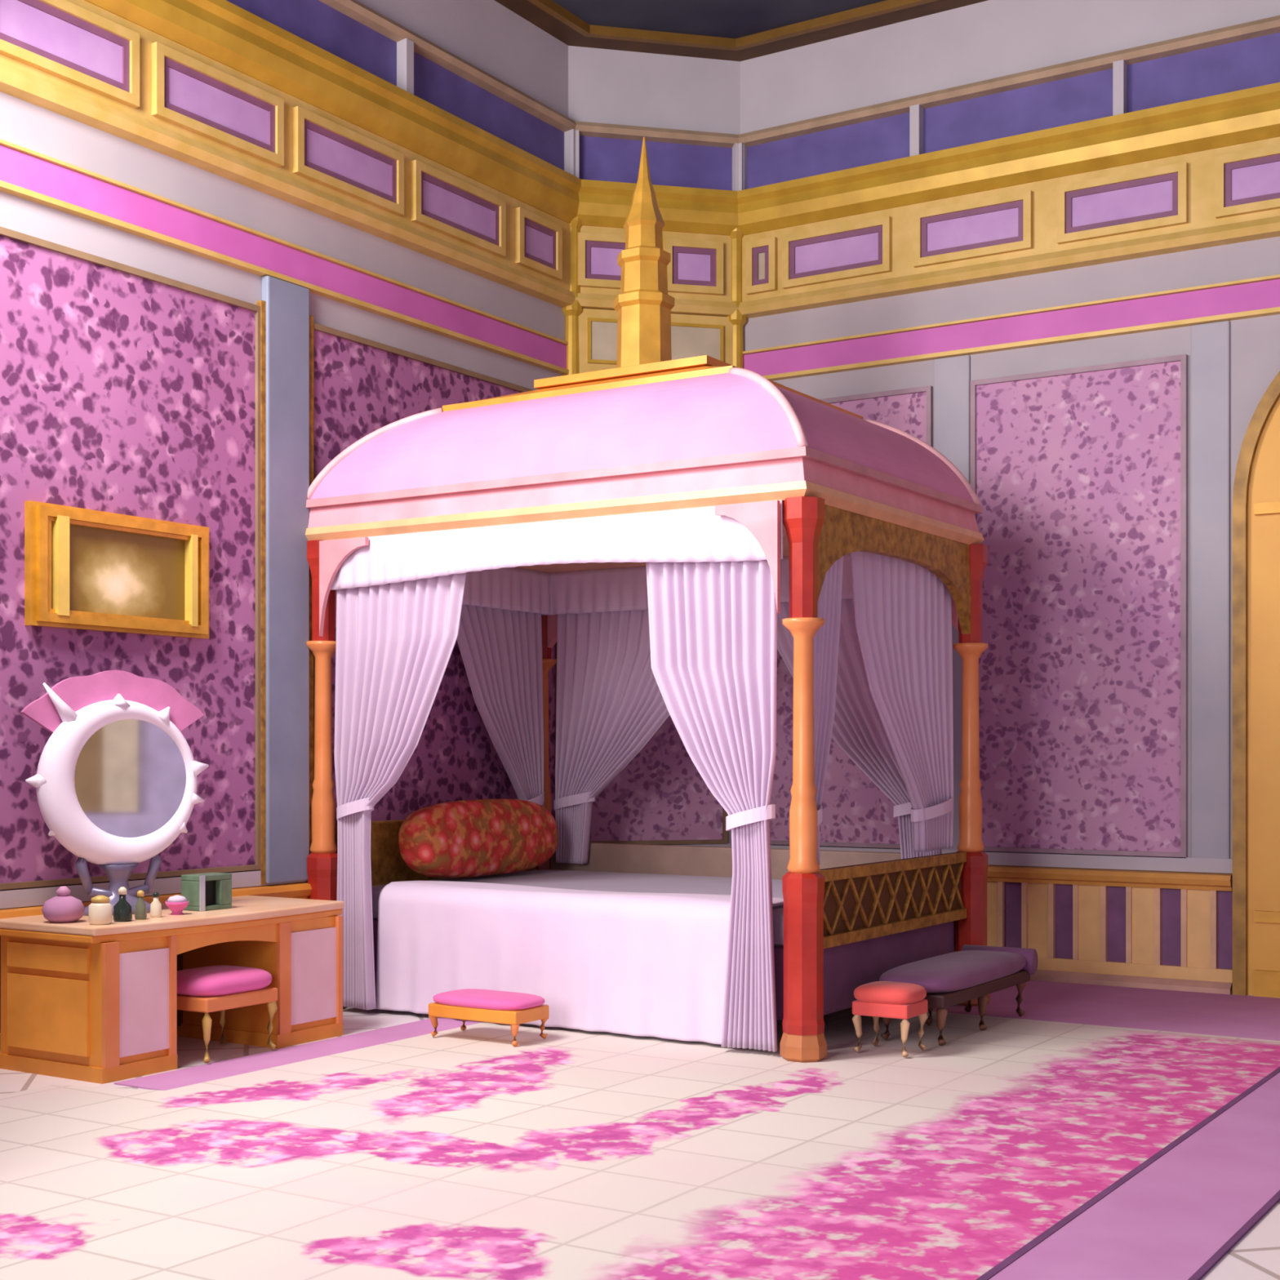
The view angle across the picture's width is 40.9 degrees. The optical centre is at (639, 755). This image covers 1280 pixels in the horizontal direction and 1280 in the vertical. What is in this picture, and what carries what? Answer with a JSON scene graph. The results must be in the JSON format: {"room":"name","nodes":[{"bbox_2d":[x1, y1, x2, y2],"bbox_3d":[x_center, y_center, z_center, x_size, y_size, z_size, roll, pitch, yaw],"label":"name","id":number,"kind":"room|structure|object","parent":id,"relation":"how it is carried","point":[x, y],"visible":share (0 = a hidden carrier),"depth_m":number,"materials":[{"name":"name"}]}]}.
{"room":"palace bedroom","nodes":[
{"label":"palace bedroom","id":0,"kind":"room"},
{"bbox_2d":[0,91,565,890],"bbox_3d":[-1.714,-1.675,8.909,0.180,5.950,4.510,0,0,32],"label":"wall","id":1,"kind":"structure","parent":0,"point":[130,364],"depth_m":8.09,"materials":[{"name":"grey paint"}]},
{"bbox_2d":[24,500,208,639],"bbox_3d":[-2.326,-0.820,7.740,0.068,0.530,1.020,0,0,32],"label":"framed painting","id":2,"kind":"object","parent":1,"relation":"attached to","point":[85,569],"visible":1,"depth_m":7.69},
{"bbox_2d":[0,869,307,908],"bbox_3d":[-1.647,0.605,8.873,0.030,0.080,4.500,0,0,32],"label":"trim","id":3,"kind":"structure","parent":1,"relation":"attached to","point":[24,897],"depth_m":7.58,"materials":[{"name":"purple paint"}]},
{"bbox_2d":[0,881,311,918],"bbox_3d":[-1.624,0.693,8.858,0.085,0.095,4.500,0,0,32],"label":"trim","id":4,"kind":"structure","parent":1,"relation":"attached to","point":[302,890],"depth_m":8.38,"materials":[{"name":"orange wood"}]},
{"bbox_2d":[0,935,376,1051],"bbox_3d":[-1.641,1.005,8.869,0.045,0.530,4.500,0,0,32],"label":"trim","id":5,"kind":"structure","parent":1,"relation":"attached to","point":[0,935],"depth_m":7.22,"materials":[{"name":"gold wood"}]},
{"bbox_2d":[0,138,568,375],"bbox_3d":[-1.652,-2.490,8.875,0.020,0.150,4.500,0,0,32],"label":"trim","id":6,"kind":"structure","parent":1,"relation":"attached to","point":[17,168],"depth_m":8.46,"materials":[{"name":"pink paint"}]},
{"bbox_2d":[256,300,313,884],"bbox_3d":[-1.787,-0.805,8.647,0.035,2.890,0.370,0,0,32],"label":"trim","id":7,"kind":"structure","parent":1,"relation":"attached to","point":[262,304],"depth_m":8.50,"materials":[{"name":"paint"}]},
{"bbox_2d":[261,275,309,884],"bbox_3d":[-1.783,-0.870,8.639,0.050,3.020,0.300,0,0,32],"label":"trim","id":8,"kind":"structure","parent":1,"relation":"attached to","point":[287,304],"depth_m":8.62,"materials":[{"name":"paint"}]},
{"bbox_2d":[0,0,575,307],"bbox_3d":[-1.622,-3.070,8.857,0.090,0.540,4.500,0,0,32],"label":"trim","id":9,"kind":"structure","parent":1,"relation":"attached to","point":[82,61],"depth_m":8.45,"materials":[{"name":"gold metal"}]},
{"bbox_2d":[84,0,581,223],"bbox_3d":[-1.597,-3.447,8.841,0.150,0.255,4.500,0,0,32],"label":"trim","id":10,"kind":"structure","parent":1,"relation":"attached to","point":[221,31],"depth_m":8.89,"materials":[{"name":"yellow metal"}]},
{"bbox_2d":[226,0,575,176],"bbox_3d":[-1.622,-3.737,8.857,0.090,0.325,4.500,0,0,32],"label":"trim","id":11,"kind":"structure","parent":1,"relation":"attached to","point":[317,23],"depth_m":9.38,"materials":[{"name":"purple paint"}]},
{"bbox_2d":[318,0,576,132],"bbox_3d":[-1.618,-3.930,8.854,0.100,0.080,4.500,0,0,32],"label":"trim","id":12,"kind":"structure","parent":1,"relation":"attached to","point":[355,10],"depth_m":9.69,"materials":[{"name":"beige wood"}]},
{"bbox_2d":[355,0,568,117],"bbox_3d":[-1.655,-4.215,8.877,0.012,0.490,4.500,0,0,32],"label":"trim","id":13,"kind":"structure","parent":1,"relation":"attached to","point":[489,36],"depth_m":10.12,"materials":[{"name":"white paint"}]},
{"bbox_2d":[0,993,1279,1279],"bbox_3d":[0.301,1.350,3.560,9.000,0.100,13.000,0,0,32],"label":"floor","id":14,"kind":"structure","parent":0,"point":[1256,1255],"depth_m":6.83,"materials":[{"name":"beige tile"}]},
{"bbox_2d":[0,895,344,1084],"bbox_3d":[-2.019,0.990,7.546,0.700,0.620,1.460,0,0,32],"label":"table","id":15,"kind":"object","parent":14,"relation":"on","point":[81,1000],"visible":0.95,"depth_m":7.06,"materials":[{"name":"orange wood"}]},
{"bbox_2d":[41,886,84,923],"bbox_3d":[-2.352,0.607,6.999,0.170,0.145,0.170,0,0,32],"label":"jar","id":16,"kind":"object","parent":15,"relation":"on","point":[64,908],"visible":1,"depth_m":6.95,"materials":[{"name":"pink ceramic"}]},
{"bbox_2d":[88,895,112,924],"bbox_3d":[-2.172,0.622,6.910,0.092,0.115,0.092,0,0,32],"label":"jar","id":17,"kind":"object","parent":15,"relation":"on","point":[100,910],"visible":1,"depth_m":6.88,"materials":[{"name":"beige ceramic"}]},
{"bbox_2d":[20,670,208,915],"bbox_3d":[-2.241,0.156,7.397,0.828,1.048,0.204,0,0,-41],"label":"vanity mirror","id":18,"kind":"object","parent":15,"relation":"on","point":[114,782],"visible":0.94,"depth_m":7.37,"materials":[{"name":"white ceramic"}]},
{"bbox_2d":[112,886,132,921],"bbox_3d":[-2.120,0.610,7.030,0.076,0.140,0.076,0,0,32],"label":"bottle","id":19,"kind":"object","parent":15,"relation":"on","point":[122,911],"visible":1,"depth_m":7.01,"materials":[{"name":"green glass"}]},
{"bbox_2d":[134,890,146,919],"bbox_3d":[-2.069,0.620,7.110,0.050,0.120,0.050,0,0,32],"label":"bottle","id":20,"kind":"object","parent":15,"relation":"on","point":[140,912],"visible":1,"depth_m":7.09,"materials":[{"name":"green glass"}]},
{"bbox_2d":[150,892,161,917],"bbox_3d":[-2.033,0.627,7.206,0.048,0.105,0.048,0,0,32],"label":"bottle","id":21,"kind":"object","parent":15,"relation":"on","point":[155,906],"visible":1,"depth_m":7.19,"materials":[{"name":"beige glass"}]},
{"bbox_2d":[164,894,189,915],"bbox_3d":[-1.977,0.638,7.330,0.100,0.082,0.100,0,0,32],"label":"dish","id":22,"kind":"object","parent":15,"relation":"on","point":[176,904],"visible":1,"depth_m":7.30,"materials":[{"name":"pink ceramic"}]},
{"bbox_2d":[181,872,231,911],"bbox_3d":[-1.913,0.602,7.577,0.126,0.155,0.194,0,0,32],"label":"box","id":23,"kind":"object","parent":15,"relation":"on","point":[205,891],"visible":0.94,"depth_m":7.54,"materials":[{"name":"green metal"}]},
{"bbox_2d":[0,980,1279,1279],"bbox_3d":[0.135,1.296,6.433,4.450,0.008,8.080,0,0,32],"label":"area rug","id":24,"kind":"object","parent":14,"relation":"on","point":[1095,1131],"visible":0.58,"depth_m":5.61,"materials":[{"name":"pink carpet"}]},
{"bbox_2d":[177,964,277,1063],"bbox_3d":[-1.841,1.107,7.434,0.360,0.368,0.440,0,0,32],"label":"stool","id":25,"kind":"object","parent":24,"relation":"on","point":[221,988],"visible":0.85,"depth_m":7.29,"materials":[{"name":"pink fabric"}]},
{"bbox_2d":[428,988,549,1046],"bbox_3d":[-0.691,1.187,7.831,0.520,0.210,0.280,0,0,32],"label":"footstool","id":26,"kind":"object","parent":24,"relation":"on","point":[513,1009],"visible":1,"depth_m":7.72,"materials":[{"name":"pink fabric"}]},
{"bbox_2d":[305,137,990,1062],"bbox_3d":[0.047,-0.953,8.849,2.925,4.494,2.114,0,0,32],"label":"canopy bed","id":27,"kind":"object","parent":24,"relation":"on","point":[553,499],"visible":0.78,"depth_m":8.18,"materials":[{"name":"red paint"}]},
{"bbox_2d":[333,572,466,1009],"bbox_3d":[-1.192,0.135,8.479,0.818,2.271,0.126,0,0,35],"label":"curtain","id":28,"kind":"object","parent":27,"relation":"hanging from","point":[395,643],"visible":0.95,"depth_m":8.57,"materials":[{"name":"white fabric"}]},
{"bbox_2d":[398,799,558,878],"bbox_3d":[-0.870,0.455,9.458,0.291,0.424,1.259,0,0,34],"label":"cushion","id":29,"kind":"object","parent":27,"relation":"on","point":[463,838],"visible":1,"depth_m":9.24,"materials":[{"name":"red fabric"}]},
{"bbox_2d":[457,604,544,806],"bbox_3d":[-0.864,-0.180,9.832,0.126,1.641,0.959,0,0,36],"label":"curtain","id":30,"kind":"object","parent":27,"relation":"hanging from","point":[500,650],"visible":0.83,"depth_m":9.95,"materials":[{"name":"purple fabric"}]},
{"bbox_2d":[375,880,783,1044],"bbox_3d":[-0.315,0.962,8.201,2.204,0.632,0.349,0,0,32],"label":"bedspread","id":31,"kind":"object","parent":27,"relation":"on","point":[646,964],"visible":0.85,"depth_m":8.05,"materials":[{"name":"white fabric"}]},
{"bbox_2d":[554,609,669,863],"bbox_3d":[0.015,-0.180,9.948,1.208,1.641,0.126,0,0,29],"label":"curtain","id":32,"kind":"object","parent":27,"relation":"hanging from","point":[610,703],"visible":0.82,"depth_m":10.08,"materials":[{"name":"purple fabric"}]},
{"bbox_2d":[645,560,777,1052],"bbox_3d":[0.313,0.135,7.568,0.700,2.270,0.125,0,0,38],"label":"curtain","id":33,"kind":"object","parent":27,"relation":"hanging from","point":[713,626],"visible":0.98,"depth_m":7.45,"materials":[{"name":"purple fabric"}]},
{"bbox_2d":[813,555,843,864],"bbox_3d":[0.795,-0.260,7.645,0.125,1.480,0.470,0,0,25],"label":"curtain","id":34,"kind":"object","parent":27,"relation":"hanging from","point":[826,638],"visible":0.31,"depth_m":7.63,"materials":[{"name":"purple fabric"}]},
{"bbox_2d":[777,598,942,858],"bbox_3d":[1.094,-0.180,9.236,1.179,1.641,0.126,0,0,32],"label":"curtain","id":35,"kind":"object","parent":27,"relation":"hanging from","point":[859,731],"visible":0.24,"depth_m":9.18,"materials":[{"name":"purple fabric"}]},
{"bbox_2d":[850,551,953,852],"bbox_3d":[1.277,-0.260,8.413,0.126,1.480,1.149,0,0,36],"label":"curtain","id":36,"kind":"object","parent":27,"relation":"hanging from","point":[903,611],"visible":0.95,"depth_m":8.48,"materials":[{"name":"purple fabric"}]},
{"bbox_2d":[852,981,928,1057],"bbox_3d":[1.088,1.140,7.463,0.280,0.298,0.250,0,0,32],"label":"stool","id":37,"kind":"object","parent":24,"relation":"on","point":[877,999],"visible":1,"depth_m":7.38,"materials":[{"name":"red fabric"}]},
{"bbox_2d":[879,944,1038,1045],"bbox_3d":[1.505,1.126,8.143,0.380,0.332,1.235,0,0,32],"label":"bench","id":38,"kind":"object","parent":24,"relation":"on","point":[974,971],"visible":0.88,"depth_m":7.94,"materials":[{"name":"fabric"}]},
{"bbox_2d":[589,715,731,844],"bbox_3d":[0.081,-1.675,10.966,1.131,5.950,0.180,0,0,-13],"label":"wall","id":39,"kind":"structure","parent":0,"point":[660,797],"depth_m":10.90,"materials":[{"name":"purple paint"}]},
{"bbox_2d":[562,216,583,375],"bbox_3d":[-0.423,-2.940,10.773,0.220,1.280,0.220,0,0,32],"label":"trim","id":40,"kind":"structure","parent":39,"relation":"attached to","point":[571,313],"depth_m":10.73,"materials":[{"name":"yellow metal"}]},
{"bbox_2d":[568,45,740,134],"bbox_3d":[0.095,-4.215,10.901,1.131,0.490,0.012,0,0,-13],"label":"trim","id":41,"kind":"structure","parent":39,"relation":"attached to","point":[606,86],"depth_m":10.89,"materials":[{"name":"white paint"}]},
{"bbox_2d":[578,308,733,373],"bbox_3d":[0.103,-2.595,10.863,1.010,0.410,0.050,0,0,-13],"label":"trim","id":42,"kind":"structure","parent":39,"relation":"attached to","point":[691,335],"depth_m":10.87,"materials":[{"name":"gold metal"}]},
{"bbox_2d":[574,120,738,147],"bbox_3d":[0.105,-3.930,10.858,1.131,0.080,0.100,0,0,-13],"label":"trim","id":43,"kind":"structure","parent":39,"relation":"attached to","point":[584,128],"depth_m":10.83,"materials":[{"name":"beige wood"}]},
{"bbox_2d":[575,225,738,316],"bbox_3d":[0.104,-3.070,10.863,1.131,0.540,0.090,0,0,-13],"label":"trim","id":44,"kind":"structure","parent":39,"relation":"attached to","point":[699,270],"depth_m":10.87,"materials":[{"name":"gold metal"}]},
{"bbox_2d":[569,129,744,191],"bbox_3d":[0.104,-3.737,10.863,1.131,0.325,0.090,0,0,-13],"label":"trim","id":45,"kind":"structure","parent":39,"relation":"attached to","point":[597,158],"depth_m":10.89,"materials":[{"name":"purple paint"}]},
{"bbox_2d":[576,179,738,235],"bbox_3d":[0.110,-3.447,10.834,1.131,0.255,0.150,0,0,-13],"label":"trim","id":46,"kind":"structure","parent":39,"relation":"attached to","point":[602,203],"depth_m":10.80,"materials":[{"name":"yellow metal"}]},
{"bbox_2d":[651,843,732,847],"bbox_3d":[0.097,0.605,10.893,1.131,0.080,0.030,0,0,-13],"label":"trim","id":47,"kind":"structure","parent":39,"relation":"attached to","point":[729,845],"depth_m":10.96,"materials":[{"name":"purple paint"}]},
{"bbox_2d":[527,0,938,50],"bbox_3d":[2.387,-4.473,6.684,8.810,0.055,5.110,0,0,32],"label":"trim","id":48,"kind":"structure","parent":39,"relation":"attached to","point":[549,6],"depth_m":10.58,"materials":[{"name":"brown wood"}]},
{"bbox_2d":[728,227,746,368],"bbox_3d":[0.618,-2.940,11.007,0.220,1.280,0.220,0,0,32],"label":"trim","id":49,"kind":"structure","parent":39,"relation":"attached to","point":[737,319],"depth_m":10.96,"materials":[{"name":"yellow metal"}]},
{"bbox_2d":[494,0,987,61],"bbox_3d":[2.358,-4.478,6.815,9.000,0.045,5.300,0,0,32],"label":"trim","id":50,"kind":"structure","parent":39,"relation":"attached to","point":[526,10],"depth_m":10.61,"materials":[{"name":"brown wood"}]},
{"bbox_2d":[551,0,885,38],"bbox_3d":[0.301,-4.550,3.560,9.000,0.100,13.000,0,0,32],"label":"ceiling","id":51,"kind":"structure","parent":0,"point":[730,19],"depth_m":10.41,"materials":[{"name":"paint"}]},
{"bbox_2d":[743,236,1279,858],"bbox_3d":[4.144,-1.675,8.892,8.200,5.950,0.180,0,0,32],"label":"wall","id":52,"kind":"structure","parent":0,"point":[1080,451],"depth_m":9.86,"materials":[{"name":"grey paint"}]},
{"bbox_2d":[933,355,969,849],"bbox_3d":[1.862,-0.870,10.251,0.230,3.020,0.020,0,0,32],"label":"trim","id":53,"kind":"structure","parent":52,"relation":"attached to","point":[951,374],"depth_m":10.23,"materials":[{"name":"grey paint"}]},
{"bbox_2d":[770,844,1232,873],"bbox_3d":[1.939,0.605,10.196,3.080,0.080,0.030,0,0,32],"label":"trim","id":54,"kind":"structure","parent":52,"relation":"attached to","point":[1220,865],"depth_m":9.76,"materials":[{"name":"purple paint"}]},
{"bbox_2d":[737,82,1279,235],"bbox_3d":[4.071,-3.447,8.778,8.200,0.255,0.150,0,0,32],"label":"trim","id":55,"kind":"structure","parent":52,"relation":"attached to","point":[1252,114],"depth_m":9.91,"materials":[{"name":"yellow metal"}]},
{"bbox_2d":[738,137,1279,318],"bbox_3d":[4.087,-3.070,8.803,8.200,0.540,0.090,0,0,32],"label":"trim","id":56,"kind":"structure","parent":52,"relation":"attached to","point":[1228,194],"depth_m":9.96,"materials":[{"name":"gold metal"}]},
{"bbox_2d":[738,32,1279,191],"bbox_3d":[4.087,-3.737,8.803,8.200,0.325,0.090,0,0,32],"label":"trim","id":57,"kind":"structure","parent":52,"relation":"attached to","point":[1123,88],"depth_m":10.01,"materials":[{"name":"purple paint"}]},
{"bbox_2d":[738,15,1279,146],"bbox_3d":[4.085,-3.930,8.799,8.200,0.080,0.100,0,0,32],"label":"trim","id":58,"kind":"structure","parent":52,"relation":"attached to","point":[1270,25],"depth_m":9.95,"materials":[{"name":"beige wood"}]},
{"bbox_2d":[740,0,1279,133],"bbox_3d":[4.108,-4.215,8.836,8.200,0.490,0.012,0,0,32],"label":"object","id":59,"kind":"structure","parent":52,"relation":"attached to","point":[989,39],"depth_m":10.22,"materials":[{"name":"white paint"}]},
{"bbox_2d":[742,274,1279,381],"bbox_3d":[4.106,-2.490,8.833,8.200,0.150,0.020,0,0,32],"label":"trim","id":60,"kind":"structure","parent":52,"relation":"attached to","point":[1265,294],"depth_m":10.00,"materials":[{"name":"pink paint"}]},
{"bbox_2d":[953,880,1232,983],"bbox_3d":[1.935,1.005,10.190,3.080,0.530,0.045,0,0,32],"label":"wainscoting","id":61,"kind":"structure","parent":52,"relation":"attached to","point":[1181,934],"depth_m":9.71,"materials":[{"name":"beige wood"}]},
{"bbox_2d":[986,864,1232,891],"bbox_3d":[1.925,0.693,10.173,3.080,0.095,0.085,0,0,32],"label":"trim","id":62,"kind":"structure","parent":52,"relation":"attached to","point":[1011,873],"depth_m":9.68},
{"bbox_2d":[1030,968,1232,994],"bbox_3d":[1.923,1.270,10.171,3.080,0.060,0.090,0,0,32],"label":"baseboard","id":63,"kind":"structure","parent":52,"relation":"attached to","point":[1188,985],"depth_m":9.60,"materials":[{"name":"wood"}]},
{"bbox_2d":[1191,320,1230,858],"bbox_3d":[3.138,-0.870,9.444,0.210,3.020,0.020,0,0,32],"label":"trim","id":64,"kind":"structure","parent":52,"relation":"attached to","point":[1210,342],"depth_m":9.43,"materials":[{"name":"grey paint"}]},
{"bbox_2d":[1232,371,1279,998],"bbox_3d":[3.971,-0.535,8.882,1.740,3.670,0.079,0,0,32],"label":"door","id":65,"kind":"structure","parent":52,"relation":"in","point":[1256,485],"depth_m":9.28,"materials":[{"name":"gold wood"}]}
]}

